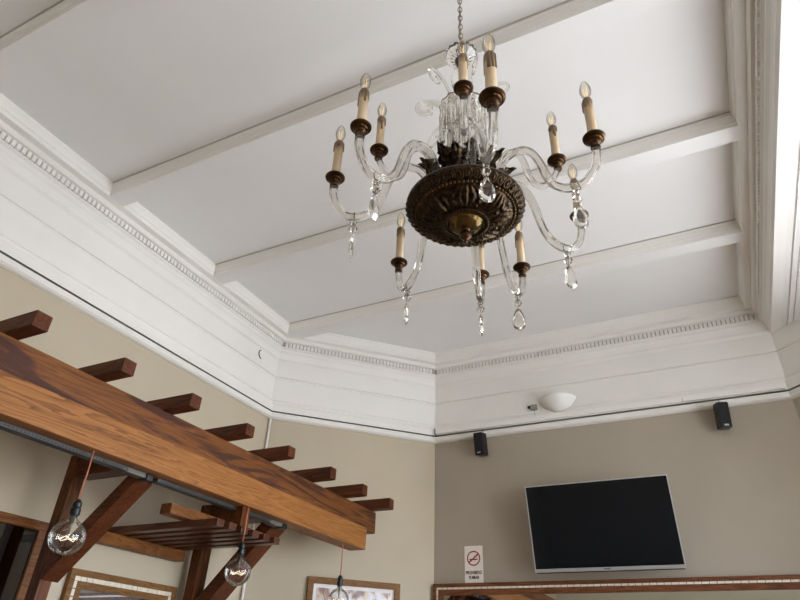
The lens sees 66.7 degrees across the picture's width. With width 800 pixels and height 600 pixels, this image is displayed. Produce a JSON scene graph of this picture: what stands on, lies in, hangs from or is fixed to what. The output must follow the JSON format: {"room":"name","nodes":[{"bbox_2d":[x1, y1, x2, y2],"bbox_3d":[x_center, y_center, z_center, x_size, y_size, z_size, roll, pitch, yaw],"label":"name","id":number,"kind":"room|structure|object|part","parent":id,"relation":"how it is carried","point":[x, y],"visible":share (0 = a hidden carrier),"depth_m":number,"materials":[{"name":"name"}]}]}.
{"room":"restaurant","nodes":[
{"label":"restaurant","id":0,"kind":"room"},
{"bbox_2d":[0,266,268,599],"bbox_3d":[-2.578,0.625,1.280,0.120,3.210,6.648,-13,-35,23],"label":"wall","id":1,"kind":"structure","parent":0,"point":[32,474],"depth_m":3.28,"materials":[{"name":"beige paint"}]},
{"bbox_2d":[0,511,48,599],"bbox_3d":[-1.909,1.302,2.263,0.022,1.100,0.940,-13,-35,23],"label":"framed mirror","id":2,"kind":"object","parent":1,"relation":"attached to","point":[21,538],"visible":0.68,"depth_m":2.75,"materials":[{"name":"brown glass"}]},
{"bbox_2d":[0,522,37,599],"bbox_3d":[-1.913,1.303,2.264,0.007,1.024,0.864,-13,-35,23],"label":"mirror glass","id":3,"kind":"object","parent":2,"relation":"attached to","point":[18,540],"depth_m":2.74,"materials":[{"name":"grey"}]},
{"bbox_2d":[59,568,177,599],"bbox_3d":[-1.461,1.877,2.968,0.030,0.950,0.708,-13,-35,23],"label":"mirror","id":4,"kind":"object","parent":1,"relation":"attached to","point":[80,584],"visible":0.99,"depth_m":3.10,"materials":[{"name":"brown wood"}]},
{"bbox_2d":[78,589,147,599],"bbox_3d":[-1.467,1.879,2.971,0.008,0.792,0.550,-13,-35,23],"label":"mirror glass","id":5,"kind":"object","parent":4,"relation":"attached to","point":[83,594],"depth_m":3.11,"materials":[{"name":"grey"}]},
{"bbox_3d":[-1.462,1.877,2.969,0.027,0.846,0.604,-13,-35,23],"label":"frame","id":6,"kind":"part","parent":4,"relation":"part of","materials":[{"name":"brown wood"}]},
{"bbox_2d":[0,166,799,443],"bbox_3d":[-0.988,-0.610,2.653,7.955,0.488,4.712,12,-33,-15],"label":"cove molding","id":7,"kind":"structure","parent":1,"relation":"attached to","point":[41,244],"depth_m":4.28,"materials":[{"name":"grey paint"}]},
{"bbox_2d":[240,419,434,599],"bbox_3d":[-0.432,2.410,3.967,1.346,3.210,0.120,12,-33,-15],"label":"wall","id":8,"kind":"structure","parent":0,"point":[400,551],"depth_m":4.50,"materials":[{"name":"beige paint"}]},
{"bbox_2d":[240,418,271,599],"bbox_3d":[-1.033,2.202,3.759,0.018,3.095,0.018,-13,-35,23],"label":"cable conduit","id":9,"kind":"object","parent":8,"relation":"attached to","point":[270,419],"visible":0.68,"depth_m":4.46,"materials":[{"name":"white plastic"}]},
{"bbox_2d":[306,576,399,599],"bbox_3d":[-0.321,2.152,4.076,0.655,0.500,0.028,12,-33,-15],"label":"framed picture","id":10,"kind":"object","parent":8,"relation":"attached to","point":[318,588],"visible":1,"depth_m":4.17,"materials":[{"name":"brown wood"}]},
{"bbox_2d":[315,587,390,599],"bbox_3d":[-0.321,2.154,4.079,0.528,0.372,0.001,12,-33,-15],"label":"print","id":11,"kind":"object","parent":10,"relation":"attached to","point":[321,593],"depth_m":4.17},
{"bbox_2d":[0,0,738,352],"bbox_3d":[0.254,-1.754,1.799,5.832,0.100,7.900,-13,-35,23],"label":"ceiling","id":12,"kind":"structure","parent":0,"point":[154,82],"depth_m":3.11,"materials":[{"name":"paint"}]},
{"bbox_2d":[0,0,85,49],"bbox_3d":[-0.802,-1.608,1.930,3.242,0.086,0.785,-13,-35,23],"label":"trim","id":13,"kind":"structure","parent":12,"relation":"attached to","point":[63,7],"depth_m":2.63,"materials":[{"name":"white paint"}]},
{"bbox_2d":[0,0,139,77],"bbox_3d":[-0.607,-1.392,2.260,3.243,0.085,0.095,-13,-35,23],"label":"trim","id":14,"kind":"structure","parent":12,"relation":"attached to","point":[89,13],"depth_m":2.62,"materials":[{"name":"paint"}]},
{"bbox_2d":[0,0,613,195],"bbox_3d":[-0.407,-1.171,2.599,3.242,0.086,0.807,-13,-35,23],"label":"trim","id":15,"kind":"structure","parent":12,"relation":"attached to","point":[572,8],"depth_m":3.04,"materials":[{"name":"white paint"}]},
{"bbox_2d":[110,0,673,206],"bbox_3d":[-0.206,-0.948,2.938,3.243,0.085,0.100,-13,-35,23],"label":"ceiling beam","id":16,"kind":"structure","parent":12,"relation":"attached to","point":[614,11],"depth_m":2.85,"materials":[{"name":"paint"}]},
{"bbox_2d":[0,0,799,387],"bbox_3d":[-0.660,-1.371,2.128,3.597,0.265,7.660,-13,-35,23],"label":"trim","id":17,"kind":"structure","parent":12,"relation":"attached to","point":[766,31],"depth_m":3.70,"materials":[{"name":"grey paint"}]},
{"bbox_2d":[124,0,737,275],"bbox_3d":[-0.008,-0.729,3.272,3.242,0.086,0.790,-13,-35,23],"label":"trim","id":18,"kind":"structure","parent":12,"relation":"attached to","point":[728,120],"depth_m":3.33,"materials":[{"name":"white paint"}]},
{"bbox_2d":[325,0,605,335],"bbox_3d":[0.249,-0.665,2.079,0.799,1.444,0.798,-13,-35,23],"label":"chandelier","id":19,"kind":"object","parent":12,"relation":"hanging from","point":[473,202],"visible":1,"depth_m":1.78,"materials":[{"name":"brown metal"}]},
{"bbox_2d":[331,139,344,171],"bbox_3d":[-0.195,-0.441,1.892,0.031,0.151,0.029,-13,-35,23],"label":"candle","id":20,"kind":"object","parent":19,"relation":"on","point":[338,150],"depth_m":1.88,"materials":[{"name":"plastic"}]},
{"bbox_3d":[-0.190,-0.535,1.950,0.032,0.074,0.032,-13,-35,23],"label":"bulb","id":21,"kind":"part","parent":19,"relation":"part of","materials":[{"name":"clear glass"}]},
{"bbox_2d":[357,87,368,119],"bbox_3d":[-0.105,-0.546,1.720,0.030,0.151,0.030,-13,-35,23],"label":"candle","id":22,"kind":"object","parent":19,"relation":"on","point":[363,97],"depth_m":1.71,"materials":[{"name":"plastic"}]},
{"bbox_3d":[-0.101,-0.639,1.778,0.032,0.074,0.032,-13,-35,23],"label":"bulb","id":23,"kind":"part","parent":19,"relation":"part of","materials":[{"name":"clear glass"}]},
{"bbox_3d":[-0.056,-0.327,1.830,0.311,0.239,0.026,4,-32,-2],"label":"arm","id":24,"kind":"part","parent":19,"relation":"part of","materials":[{"name":"clear glass"}]},
{"bbox_2d":[375,115,385,143],"bbox_3d":[-0.059,-0.515,1.869,0.027,0.141,0.028,24,-38,-30],"label":"candle","id":25,"kind":"object","parent":19,"relation":"on","point":[381,121],"depth_m":1.86,"materials":[{"name":"plastic"}]},
{"bbox_3d":[-0.056,-0.602,1.924,0.030,0.069,0.030,-13,-35,23],"label":"bulb","id":26,"kind":"part","parent":19,"relation":"part of","materials":[{"name":"clear glass"}]},
{"bbox_3d":[-0.001,-0.395,1.719,0.148,0.240,0.268,-13,-35,23],"label":"arm","id":27,"kind":"part","parent":19,"relation":"part of","materials":[{"name":"clear glass"}]},
{"bbox_2d":[395,226,404,256],"bbox_3d":[0.000,-0.201,2.184,0.030,0.151,0.032,-13,-35,23],"label":"candle","id":28,"kind":"object","parent":19,"relation":"on","point":[400,235],"depth_m":2.18,"materials":[{"name":"plastic"}]},
{"bbox_3d":[0.004,-0.295,2.243,0.032,0.074,0.032,-13,-35,23],"label":"bulb","id":29,"kind":"part","parent":19,"relation":"part of","materials":[{"name":"clear glass"}]},
{"bbox_3d":[0.020,-0.406,1.832,0.195,0.188,0.020,11,-33,-14],"label":"arm","id":30,"kind":"part","parent":19,"relation":"part of","materials":[{"name":"clear glass"}]},
{"bbox_3d":[0.068,-0.179,2.020,0.026,0.260,0.318,19,-36,-24],"label":"arm","id":31,"kind":"part","parent":19,"relation":"part of","materials":[{"name":"clear glass"}]},
{"bbox_3d":[0.230,-1.081,2.324,0.015,0.415,0.015,-25,-41,37],"label":"chain","id":32,"kind":"part","parent":19,"relation":"part of","materials":[{"name":"metal"}]},
{"bbox_3d":[0.220,-0.853,2.180,0.121,0.078,0.121,-13,-35,23],"label":"crown dish","id":33,"kind":"part","parent":19,"relation":"part of","materials":[{"name":"clear glass"}]},
{"bbox_3d":[0.208,-0.587,2.013,0.076,0.665,0.076,12,-33,-15],"label":"stem","id":34,"kind":"part","parent":19,"relation":"part of","materials":[{"name":"clear glass"}]},
{"bbox_3d":[0.181,-0.734,1.766,0.030,0.069,0.030,-13,-35,23],"label":"bulb","id":35,"kind":"part","parent":19,"relation":"part of","materials":[{"name":"clear glass"}]},
{"bbox_3d":[0.210,-0.632,2.042,0.160,0.037,0.154,-13,-35,23],"label":"prism dish","id":36,"kind":"part","parent":19,"relation":"part of","materials":[{"name":"clear glass"}]},
{"bbox_2d":[458,53,467,80],"bbox_3d":[0.177,-0.647,1.712,0.030,0.141,0.028,-13,-35,23],"label":"candle","id":37,"kind":"object","parent":19,"relation":"on","point":[462,58],"depth_m":1.70,"materials":[{"name":"plastic"}]},
{"bbox_3d":[0.180,-0.478,1.717,0.020,0.199,0.207,-1,-32,6],"label":"arm","id":38,"kind":"part","parent":19,"relation":"part of","materials":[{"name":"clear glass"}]},
{"bbox_3d":[0.193,-0.239,1.794,0.298,0.038,0.298,-13,-35,23],"label":"dish","id":39,"kind":"part","parent":19,"relation":"part of","materials":[{"name":"brown metal"}]},
{"bbox_3d":[0.254,-0.155,2.035,0.026,0.267,0.319,-5,-33,12],"label":"arm","id":40,"kind":"part","parent":19,"relation":"part of","materials":[{"name":"clear glass"}]},
{"bbox_2d":[479,245,484,269],"bbox_3d":[0.292,-0.160,2.207,0.031,0.151,0.032,-13,-35,23],"label":"candle","id":41,"kind":"object","parent":19,"relation":"on","point":[481,247],"depth_m":2.19,"materials":[{"name":"plastic"}]},
{"bbox_3d":[0.219,-0.422,1.629,0.026,0.258,0.284,5,-32,-4],"label":"arm","id":42,"kind":"part","parent":19,"relation":"part of","materials":[{"name":"clear glass"}]},
{"bbox_3d":[0.240,-0.696,1.650,0.037,0.085,0.037,-13,-35,23],"label":"bulb","id":43,"kind":"part","parent":19,"relation":"part of","materials":[{"name":"clear glass"}]},
{"bbox_2d":[483,50,497,87],"bbox_3d":[0.236,-0.590,1.582,0.033,0.173,0.035,5,-32,-4],"label":"candle","id":44,"kind":"object","parent":19,"relation":"on","point":[489,58],"depth_m":1.57,"materials":[{"name":"plastic"}]},
{"bbox_3d":[0.339,-0.170,2.001,0.026,0.269,0.318,-18,-38,30],"label":"arm","id":45,"kind":"part","parent":19,"relation":"part of","materials":[{"name":"clear glass"}]},
{"bbox_3d":[0.429,-0.277,2.211,0.032,0.074,0.032,-13,-35,23],"label":"bulb","id":46,"kind":"part","parent":19,"relation":"part of","materials":[{"name":"clear glass"}]},
{"bbox_2d":[515,230,524,262],"bbox_3d":[0.424,-0.183,2.152,0.031,0.151,0.032,-13,-35,23],"label":"candle","id":47,"kind":"object","parent":19,"relation":"on","point":[519,239],"depth_m":2.14,"materials":[{"name":"plastic"}]},
{"bbox_3d":[0.379,-0.393,1.821,0.198,0.180,0.020,-8,-34,17],"label":"arm","id":48,"kind":"part","parent":19,"relation":"part of","materials":[{"name":"clear glass"}]},
{"bbox_3d":[0.416,-0.377,1.735,0.311,0.231,0.041,-13,-35,23],"label":"arm","id":49,"kind":"part","parent":19,"relation":"part of","materials":[{"name":"clear glass"}]},
{"bbox_3d":[0.437,-0.263,1.895,0.310,0.242,0.026,11,-33,-13],"label":"arm","id":50,"kind":"part","parent":19,"relation":"part of","materials":[{"name":"clear glass"}]},
{"bbox_3d":[0.471,-0.565,1.895,0.030,0.069,0.030,-13,-35,23],"label":"bulb","id":51,"kind":"part","parent":19,"relation":"part of","materials":[{"name":"clear glass"}]},
{"bbox_2d":[548,124,559,154],"bbox_3d":[0.467,-0.479,1.840,0.026,0.141,0.029,4,-32,-2],"label":"candle","id":52,"kind":"object","parent":19,"relation":"on","point":[555,150],"depth_m":1.83,"materials":[{"name":"plastic"}]},
{"bbox_3d":[0.581,-0.433,2.050,0.032,0.074,0.032,-13,-35,23],"label":"bulb","id":53,"kind":"part","parent":19,"relation":"part of","materials":[{"name":"clear glass"}]},
{"bbox_2d":[570,178,581,208],"bbox_3d":[0.578,-0.339,1.992,0.030,0.151,0.031,-13,-35,23],"label":"candle","id":54,"kind":"object","parent":19,"relation":"on","point":[572,180],"depth_m":1.99,"materials":[{"name":"clear glass"}]},
{"bbox_3d":[0.550,-0.624,1.808,0.034,0.078,0.034,-13,-35,23],"label":"bulb","id":55,"kind":"part","parent":19,"relation":"part of","materials":[{"name":"clear glass"}]},
{"bbox_2d":[581,96,597,131],"bbox_3d":[0.546,-0.525,1.747,0.030,0.159,0.033,4,-32,-2],"label":"candle","id":56,"kind":"object","parent":19,"relation":"on","point":[587,103],"depth_m":1.74,"materials":[{"name":"plastic"}]},
{"bbox_2d":[213,125,737,283],"bbox_3d":[0.190,-0.509,3.608,3.243,0.085,0.105,-13,-35,23],"label":"trim","id":57,"kind":"structure","parent":12,"relation":"attached to","point":[728,135],"depth_m":3.29,"materials":[{"name":"paint"}]},
{"bbox_2d":[224,140,741,333],"bbox_3d":[0.386,-0.293,3.939,3.242,0.086,0.778,-13,-35,23],"label":"trim","id":58,"kind":"structure","parent":12,"relation":"attached to","point":[735,226],"depth_m":4.07,"materials":[{"name":"white paint"}]},
{"bbox_2d":[288,232,741,337],"bbox_3d":[0.582,-0.076,4.270,3.243,0.085,0.105,-13,-35,23],"label":"trim","id":59,"kind":"structure","parent":12,"relation":"attached to","point":[735,237],"depth_m":4.08,"materials":[{"name":"paint"}]},
{"bbox_2d":[305,242,744,362],"bbox_3d":[0.818,0.140,4.597,3.166,0.086,0.808,-13,-35,23],"label":"trim","id":60,"kind":"structure","parent":12,"relation":"attached to","point":[736,301],"depth_m":4.79,"materials":[{"name":"white paint"}]},
{"bbox_2d":[781,15,799,327],"bbox_3d":[1.808,-1.962,1.015,1.945,0.266,7.599,-13,-35,23],"label":"trim","id":61,"kind":"structure","parent":12,"relation":"attached to","point":[790,306],"depth_m":3.27,"materials":[{"name":"white paint"}]},
{"bbox_2d":[434,399,799,583],"bbox_3d":[1.382,2.282,3.636,2.525,3.210,0.120,-13,-35,23],"label":"wall","id":62,"kind":"structure","parent":0,"point":[735,491],"depth_m":4.11,"materials":[{"name":"beige paint"}]},
{"bbox_2d":[464,545,483,582],"bbox_3d":[0.525,1.879,4.322,0.138,0.248,0.006,-13,-35,23],"label":"no smoking sign","id":63,"kind":"object","parent":62,"relation":"attached to","point":[473,554],"visible":1,"depth_m":4.32,"materials":[{"name":"white plastic"}]},
{"bbox_2d":[473,429,487,455],"bbox_3d":[0.625,1.093,4.689,0.072,0.226,0.142,-17,-37,28],"label":"wall speaker","id":64,"kind":"object","parent":62,"relation":"attached to","point":[480,441],"visible":1,"depth_m":4.64,"materials":[{"name":"black plastic"}]},
{"bbox_2d":[473,433,482,453],"bbox_3d":[0.594,1.094,4.633,0.060,0.154,0.030,-17,-37,28],"label":"grille","id":65,"kind":"object","parent":64,"relation":"attached to","point":[478,437],"depth_m":4.63,"materials":[{"name":"black fabric"}]},
{"bbox_2d":[528,404,537,412],"bbox_3d":[1.022,0.855,4.682,0.074,0.096,0.031,-13,-35,23],"label":"sensor","id":66,"kind":"object","parent":62,"relation":"attached to","point":[534,406],"visible":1,"depth_m":4.68,"materials":[{"name":"grey plastic"}]},
{"bbox_2d":[539,392,575,412],"bbox_3d":[1.174,0.776,4.570,0.282,0.112,0.142,-13,-35,23],"label":"wall lamp","id":67,"kind":"object","parent":62,"relation":"attached to","point":[555,402],"depth_m":4.56,"materials":[{"name":"white glass"}]},
{"bbox_2d":[524,474,686,573],"bbox_3d":[1.313,1.477,3.953,0.918,0.537,0.256,-13,-35,23],"label":"television","id":68,"kind":"object","parent":62,"relation":"attached to","point":[620,524],"visible":1,"depth_m":3.89,"materials":[{"name":"black plastic"}]},
{"bbox_2d":[434,382,785,434],"bbox_3d":[1.397,0.817,4.451,2.484,0.049,0.027,-13,-35,23],"label":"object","id":69,"kind":"object","parent":62,"relation":"attached to","point":[780,385],"visible":1,"depth_m":4.36,"materials":[{"name":"white paint"}]},
{"bbox_2d":[433,574,799,599],"bbox_3d":[1.324,2.230,3.603,2.460,1.050,0.030,-13,-35,23],"label":"picture frame","id":70,"kind":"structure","parent":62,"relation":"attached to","point":[758,587],"depth_m":3.78,"materials":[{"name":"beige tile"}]},
{"bbox_3d":[1.325,2.231,3.604,2.382,0.972,0.027,-13,-35,23],"label":"frame","id":71,"kind":"part","parent":70,"relation":"part of","materials":[{"name":"wood"}]},
{"bbox_2d":[444,589,799,599],"bbox_3d":[1.327,2.234,3.608,2.316,0.906,0.008,-13,-35,23],"label":"mirror glass","id":72,"kind":"object","parent":70,"relation":"attached to","point":[515,594],"depth_m":3.80,"materials":[{"name":"grey"}]},
{"bbox_2d":[713,399,731,429],"bbox_3d":[2.129,0.749,4.026,0.075,0.226,0.144,-5,-33,11],"label":"wall speaker","id":73,"kind":"object","parent":62,"relation":"attached to","point":[721,409],"visible":1,"depth_m":3.97,"materials":[{"name":"black plastic"}]},
{"bbox_2d":[718,402,731,425],"bbox_3d":[2.117,0.746,3.963,0.060,0.154,0.030,-4,-33,10],"label":"grille","id":74,"kind":"object","parent":73,"relation":"attached to","point":[724,418],"depth_m":3.96,"materials":[{"name":"black fabric"}]},
{"bbox_2d":[793,396,799,420],"bbox_3d":[2.996,1.302,1.964,0.120,3.210,2.836,12,-33,-15],"label":"wall","id":75,"kind":"structure","parent":0,"point":[796,401],"depth_m":3.90,"materials":[{"name":"beige paint"}]},
{"bbox_3d":[0.102,1.672,-0.355,5.832,0.100,7.900,-13,-35,23],"label":"floor","id":76,"kind":"structure","parent":0,"visible":0},
{"bbox_2d":[0,310,393,599],"bbox_3d":[-1.466,1.517,2.077,0.870,2.632,4.505,-13,-35,23],"label":"pergola","id":77,"kind":"object","parent":76,"relation":"on","point":[42,394],"visible":0.94,"depth_m":2.74,"materials":[{"name":"brown wood"}]},
{"bbox_3d":[-1.597,1.787,2.314,0.065,2.418,0.060,-13,-35,23],"label":"post","id":78,"kind":"part","parent":77,"relation":"part of","materials":[{"name":"brown wood"}]},
{"bbox_2d":[47,450,94,555],"bbox_3d":[-1.212,0.757,2.292,0.124,0.386,0.124,-13,-35,23],"label":"pendant bulb","id":79,"kind":"object","parent":77,"relation":"hanging from","point":[75,511],"visible":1,"depth_m":2.25,"materials":[{"name":"clear glass"}]},
{"bbox_3d":[-1.217,0.863,2.226,0.124,0.135,0.124,-13,-35,23],"label":"globe","id":80,"kind":"part","parent":79,"relation":"part of"},
{"bbox_2d":[69,499,81,516],"bbox_3d":[-1.213,0.779,2.279,0.037,0.064,0.037,-13,-35,23],"label":"socket","id":81,"kind":"object","parent":79,"relation":"attached to","point":[75,511],"depth_m":2.27,"materials":[{"name":"black plastic"}]},
{"bbox_3d":[-1.208,0.675,2.343,0.006,0.194,0.006,26,-39,-33],"label":"cord","id":82,"kind":"part","parent":79,"relation":"part of","materials":[{"name":"orange fabric"}]},
{"bbox_2d":[0,420,153,482],"bbox_3d":[-1.462,0.395,2.073,0.062,0.027,1.600,-13,-35,23],"label":"strip light","id":83,"kind":"object","parent":77,"relation":"attached to","point":[142,477],"visible":0.98,"depth_m":2.37,"materials":[{"name":"grey metal"}]},
{"bbox_3d":[-1.323,0.763,2.843,0.434,0.103,0.082,-13,-35,23],"label":"arm","id":84,"kind":"part","parent":77,"relation":"part of"},
{"bbox_2d":[96,503,279,561],"bbox_3d":[-1.109,1.216,3.204,0.743,0.186,0.705,-13,-35,23],"label":"rack","id":85,"kind":"object","parent":77,"relation":"hanging from","point":[196,530],"visible":0.95,"depth_m":3.13,"materials":[{"name":"brown wood"}]},
{"bbox_2d":[151,478,236,510],"bbox_3d":[-0.944,0.903,2.845,0.091,0.027,0.584,-13,-35,23],"label":"strip light","id":86,"kind":"object","parent":77,"relation":"attached to","point":[157,481],"depth_m":2.87,"materials":[{"name":"grey metal"}]},
{"bbox_3d":[-1.206,2.289,3.086,0.070,2.418,0.083,-13,-35,23],"label":"post","id":87,"kind":"part","parent":77,"relation":"part of","materials":[{"name":"brown wood"}]},
{"bbox_3d":[-0.903,1.262,3.606,0.489,0.103,0.115,-13,-35,23],"label":"arm","id":88,"kind":"part","parent":77,"relation":"part of"},
{"bbox_2d":[224,507,250,585],"bbox_3d":[-0.778,1.209,2.997,0.124,0.369,0.124,-13,-35,23],"label":"pendant bulb","id":89,"kind":"object","parent":77,"relation":"hanging from","point":[241,551],"visible":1,"depth_m":2.96,"materials":[{"name":"clear glass"}]},
{"bbox_3d":[-0.782,1.308,2.935,0.124,0.135,0.124,-13,-35,23],"label":"globe","id":90,"kind":"part","parent":89,"relation":"part of"},
{"bbox_2d":[237,542,245,555],"bbox_3d":[-0.779,1.224,2.988,0.037,0.064,0.037,-13,-35,23],"label":"socket","id":91,"kind":"object","parent":89,"relation":"attached to","point":[241,551],"depth_m":2.97,"materials":[{"name":"black plastic"}]},
{"bbox_3d":[-0.774,1.127,3.048,0.006,0.177,0.006,0,-32,4],"label":"cord","id":92,"kind":"part","parent":89,"relation":"part of","materials":[{"name":"red fabric"}]},
{"bbox_2d":[249,512,286,529],"bbox_3d":[-0.714,1.174,3.259,0.128,0.027,0.393,-13,-35,23],"label":"strip light","id":93,"kind":"object","parent":77,"relation":"attached to","point":[277,525],"depth_m":3.31,"materials":[{"name":"grey metal"}]},
{"bbox_2d":[328,543,348,599],"bbox_3d":[-0.366,1.694,3.725,0.124,0.384,0.124,-13,-35,23],"label":"pendant bulb","id":94,"kind":"object","parent":77,"relation":"hanging from","point":[340,578],"visible":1,"depth_m":3.70,"materials":[{"name":"clear glass"}]},
{"bbox_3d":[-0.370,1.799,3.659,0.124,0.135,0.124,-13,-35,23],"label":"globe","id":95,"kind":"part","parent":94,"relation":"part of"},
{"bbox_2d":[337,575,342,586],"bbox_3d":[-0.366,1.715,3.712,0.037,0.064,0.037,-13,-35,23],"label":"socket","id":96,"kind":"object","parent":94,"relation":"attached to","point":[340,579],"depth_m":3.70,"materials":[{"name":"black plastic"}]}
]}

